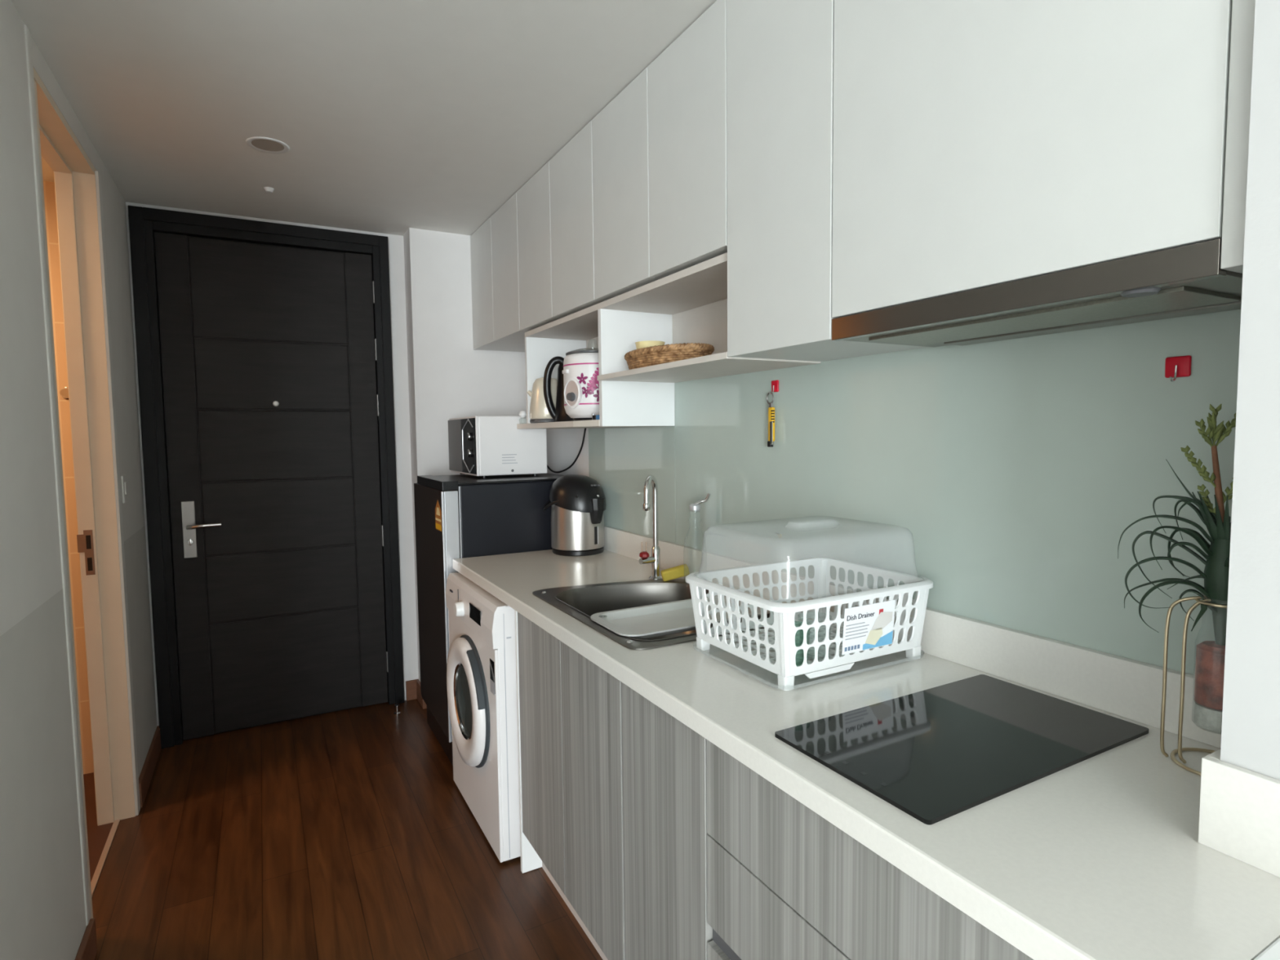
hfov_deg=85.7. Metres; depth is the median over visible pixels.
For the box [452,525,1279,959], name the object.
countertop
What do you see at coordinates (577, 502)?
thermos
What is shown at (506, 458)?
vent
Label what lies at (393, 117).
ceiling
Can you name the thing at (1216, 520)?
potted plant
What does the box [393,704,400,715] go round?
stopper
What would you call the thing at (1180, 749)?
wire stand
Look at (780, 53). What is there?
upper cabinet
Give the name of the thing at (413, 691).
baseboard
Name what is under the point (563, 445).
wall
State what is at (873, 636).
picture
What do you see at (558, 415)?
kettle
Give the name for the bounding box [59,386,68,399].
robe hook
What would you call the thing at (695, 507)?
glass bottle
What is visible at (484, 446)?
microwave
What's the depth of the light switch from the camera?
2.52 m
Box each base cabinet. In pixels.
[514,609,625,959]
[621,681,712,959]
[706,739,1033,959]
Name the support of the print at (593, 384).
attached to the rice cooker
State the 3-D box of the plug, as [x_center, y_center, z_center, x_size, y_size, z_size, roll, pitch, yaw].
[0.013,0.224,2.219,0.031,0.050,0.031,-1,4,-6]
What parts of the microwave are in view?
door, frame, control panel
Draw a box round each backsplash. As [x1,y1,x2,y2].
[588,426,675,543]
[674,309,1240,675]
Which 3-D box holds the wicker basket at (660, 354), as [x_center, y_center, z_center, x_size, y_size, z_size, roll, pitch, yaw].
[0.082,-0.357,2.050,0.209,0.057,0.381,-3,4,-29]
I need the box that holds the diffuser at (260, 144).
[251,138,284,151]
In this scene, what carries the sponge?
on the sink
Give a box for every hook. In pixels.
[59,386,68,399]
[768,380,778,395]
[1164,355,1191,382]
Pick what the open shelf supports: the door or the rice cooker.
the rice cooker
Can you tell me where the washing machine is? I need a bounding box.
[445,572,520,862]
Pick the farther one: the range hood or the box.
the box
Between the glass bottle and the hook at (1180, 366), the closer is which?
the hook at (1180, 366)
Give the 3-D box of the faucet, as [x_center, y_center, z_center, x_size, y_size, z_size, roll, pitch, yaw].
[0.029,0.155,2.215,0.059,0.344,0.121,1,4,28]
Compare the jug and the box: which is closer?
the box
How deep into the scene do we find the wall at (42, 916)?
1.54 m
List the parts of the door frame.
casing, strike plate, casing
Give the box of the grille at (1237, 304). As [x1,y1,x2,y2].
[943,298,1241,345]
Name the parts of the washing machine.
door glass, door, door handle, panel, control panel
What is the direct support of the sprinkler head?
attached to the ceiling
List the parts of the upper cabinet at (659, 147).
door, door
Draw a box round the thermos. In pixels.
[542,474,606,555]
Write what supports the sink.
in the countertop
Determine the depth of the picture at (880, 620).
1.37 m
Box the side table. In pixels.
[1253,937,1279,959]
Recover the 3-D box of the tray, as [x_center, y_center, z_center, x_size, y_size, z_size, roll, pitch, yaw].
[0.109,0.355,1.789,0.449,0.024,0.228,-3,4,-29]
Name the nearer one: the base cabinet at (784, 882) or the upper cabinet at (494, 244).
the base cabinet at (784, 882)
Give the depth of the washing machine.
2.20 m
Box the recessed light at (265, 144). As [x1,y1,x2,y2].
[245,136,289,153]
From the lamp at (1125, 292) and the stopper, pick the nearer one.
the lamp at (1125, 292)
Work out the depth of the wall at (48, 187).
2.71 m
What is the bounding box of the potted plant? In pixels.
[1117,404,1235,645]
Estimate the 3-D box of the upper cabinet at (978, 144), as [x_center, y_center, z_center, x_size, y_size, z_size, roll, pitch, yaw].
[0.635,-0.661,1.069,0.290,0.807,0.629,-3,4,-29]
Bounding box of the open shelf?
[516,252,821,428]
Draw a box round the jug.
[527,377,557,422]
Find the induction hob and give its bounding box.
[774,674,1149,825]
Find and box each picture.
[865,627,882,644]
[871,611,893,630]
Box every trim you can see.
[24,24,90,925]
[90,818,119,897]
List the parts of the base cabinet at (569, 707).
panel, door, door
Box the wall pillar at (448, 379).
[403,227,526,681]
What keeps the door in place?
in the wall at (396, 246)
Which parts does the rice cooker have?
handle, control panel, lid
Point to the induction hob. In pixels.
(935, 754)
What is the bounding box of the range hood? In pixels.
[831,238,1242,346]
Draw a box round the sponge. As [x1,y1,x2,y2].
[660,564,689,581]
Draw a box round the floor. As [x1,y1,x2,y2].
[83,698,602,959]
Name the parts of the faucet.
lever, spout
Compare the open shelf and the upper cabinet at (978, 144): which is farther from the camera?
the open shelf
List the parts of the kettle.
handle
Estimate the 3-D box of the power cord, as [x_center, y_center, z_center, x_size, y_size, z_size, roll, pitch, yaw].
[-0.346,-0.128,3.088,0.080,0.204,0.446,-4,5,-41]
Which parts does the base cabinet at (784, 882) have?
drawer, grip rail, drawer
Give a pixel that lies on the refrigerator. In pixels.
(461, 516)
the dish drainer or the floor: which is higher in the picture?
the dish drainer
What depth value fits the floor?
2.19 m
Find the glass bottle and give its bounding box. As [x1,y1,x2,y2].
[683,493,711,557]
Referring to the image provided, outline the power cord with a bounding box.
[546,427,586,473]
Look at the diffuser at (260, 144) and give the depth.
2.32 m
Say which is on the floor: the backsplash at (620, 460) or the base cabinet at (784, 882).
the base cabinet at (784, 882)
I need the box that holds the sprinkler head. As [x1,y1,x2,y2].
[263,186,274,193]
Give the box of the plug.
[639,541,648,558]
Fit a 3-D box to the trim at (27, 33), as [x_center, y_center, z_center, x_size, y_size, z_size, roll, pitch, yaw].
[-1.457,0.036,1.722,0.016,2.239,0.040,-3,4,-29]
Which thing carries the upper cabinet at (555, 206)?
attached to the wall at (563, 445)
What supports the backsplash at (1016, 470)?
attached to the wall at (563, 445)
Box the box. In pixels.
[591,413,599,419]
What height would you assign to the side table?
0.872 m
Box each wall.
[0,0,156,959]
[43,181,93,773]
[125,201,418,726]
[546,395,675,476]
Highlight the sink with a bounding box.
[532,578,773,649]
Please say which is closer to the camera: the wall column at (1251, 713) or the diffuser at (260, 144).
the wall column at (1251, 713)
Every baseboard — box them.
[75,918,97,959]
[138,725,160,808]
[405,679,426,709]
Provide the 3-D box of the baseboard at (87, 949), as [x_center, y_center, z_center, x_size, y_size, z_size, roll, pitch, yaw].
[-1.131,1.239,1.149,0.118,0.092,1.469,-3,4,-29]
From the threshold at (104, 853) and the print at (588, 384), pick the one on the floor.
the threshold at (104, 853)
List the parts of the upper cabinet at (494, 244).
door, door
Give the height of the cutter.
0.150 m
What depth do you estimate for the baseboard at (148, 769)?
2.71 m
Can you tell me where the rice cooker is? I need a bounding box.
[562,338,599,421]
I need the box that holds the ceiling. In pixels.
[11,0,716,235]
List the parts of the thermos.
carry handle, lid, spout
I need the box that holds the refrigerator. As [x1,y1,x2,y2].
[413,473,564,765]
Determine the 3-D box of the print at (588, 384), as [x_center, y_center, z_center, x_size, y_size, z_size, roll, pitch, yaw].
[-0.159,-0.319,2.374,0.116,0.100,0.017,-1,4,-5]
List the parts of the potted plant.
stem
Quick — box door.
[128,205,404,748]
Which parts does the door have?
lock plate, lever handle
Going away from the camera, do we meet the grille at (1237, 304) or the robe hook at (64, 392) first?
the grille at (1237, 304)
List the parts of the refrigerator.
door, edge trim, panel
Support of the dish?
in the wicker basket at (660, 354)
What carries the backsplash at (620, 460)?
attached to the wall at (563, 445)
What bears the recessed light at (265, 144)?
in the ceiling
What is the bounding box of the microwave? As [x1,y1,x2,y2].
[448,416,546,478]
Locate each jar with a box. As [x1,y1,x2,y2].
[519,410,526,418]
[1191,614,1225,734]
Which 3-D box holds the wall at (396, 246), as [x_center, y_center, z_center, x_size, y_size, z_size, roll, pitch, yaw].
[-1.698,-0.018,3.248,1.250,2.332,0.120,-3,4,-29]
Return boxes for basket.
[624,342,714,369]
[689,559,928,676]
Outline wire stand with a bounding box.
[1160,595,1227,775]
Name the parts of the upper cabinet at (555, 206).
door, door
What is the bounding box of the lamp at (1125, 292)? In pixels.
[1120,287,1161,297]
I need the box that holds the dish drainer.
[685,515,933,690]
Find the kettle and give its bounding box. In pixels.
[543,355,573,422]
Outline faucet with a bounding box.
[639,475,662,579]
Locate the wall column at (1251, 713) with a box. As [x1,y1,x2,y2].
[1220,0,1279,780]
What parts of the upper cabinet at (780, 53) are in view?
door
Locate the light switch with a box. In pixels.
[120,475,127,502]
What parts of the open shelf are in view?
panel, shelf, panel, shelf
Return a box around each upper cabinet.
[470,191,528,351]
[516,120,604,330]
[591,0,727,300]
[726,0,926,361]
[831,0,1255,318]
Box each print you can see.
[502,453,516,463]
[577,373,599,401]
[586,367,599,391]
[844,622,869,639]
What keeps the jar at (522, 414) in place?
on the open shelf
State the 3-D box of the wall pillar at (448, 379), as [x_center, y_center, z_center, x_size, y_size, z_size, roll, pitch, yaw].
[-0.779,-0.057,3.665,0.836,2.332,0.273,-3,4,-29]
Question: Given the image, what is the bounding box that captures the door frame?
[33,67,140,919]
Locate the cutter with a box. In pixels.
[766,391,774,447]
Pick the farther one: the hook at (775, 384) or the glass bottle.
the glass bottle
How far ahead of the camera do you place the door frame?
2.35 m
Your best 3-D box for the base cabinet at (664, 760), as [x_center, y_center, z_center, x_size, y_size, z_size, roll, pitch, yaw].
[0.289,0.828,1.494,0.568,0.832,0.320,-3,4,-29]
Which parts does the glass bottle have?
spout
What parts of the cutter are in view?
handle, blade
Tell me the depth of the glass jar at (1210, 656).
0.95 m
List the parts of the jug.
lid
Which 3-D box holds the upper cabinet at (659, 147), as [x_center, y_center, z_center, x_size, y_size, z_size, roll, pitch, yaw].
[0.150,-0.839,1.937,0.290,0.557,0.710,-3,4,-29]
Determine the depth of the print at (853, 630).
1.34 m
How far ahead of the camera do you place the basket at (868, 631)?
1.40 m
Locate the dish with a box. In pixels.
[635,340,665,349]
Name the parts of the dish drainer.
lid, lid handle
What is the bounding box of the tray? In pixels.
[590,595,769,638]
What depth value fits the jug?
2.73 m
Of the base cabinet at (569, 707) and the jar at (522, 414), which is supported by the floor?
the base cabinet at (569, 707)

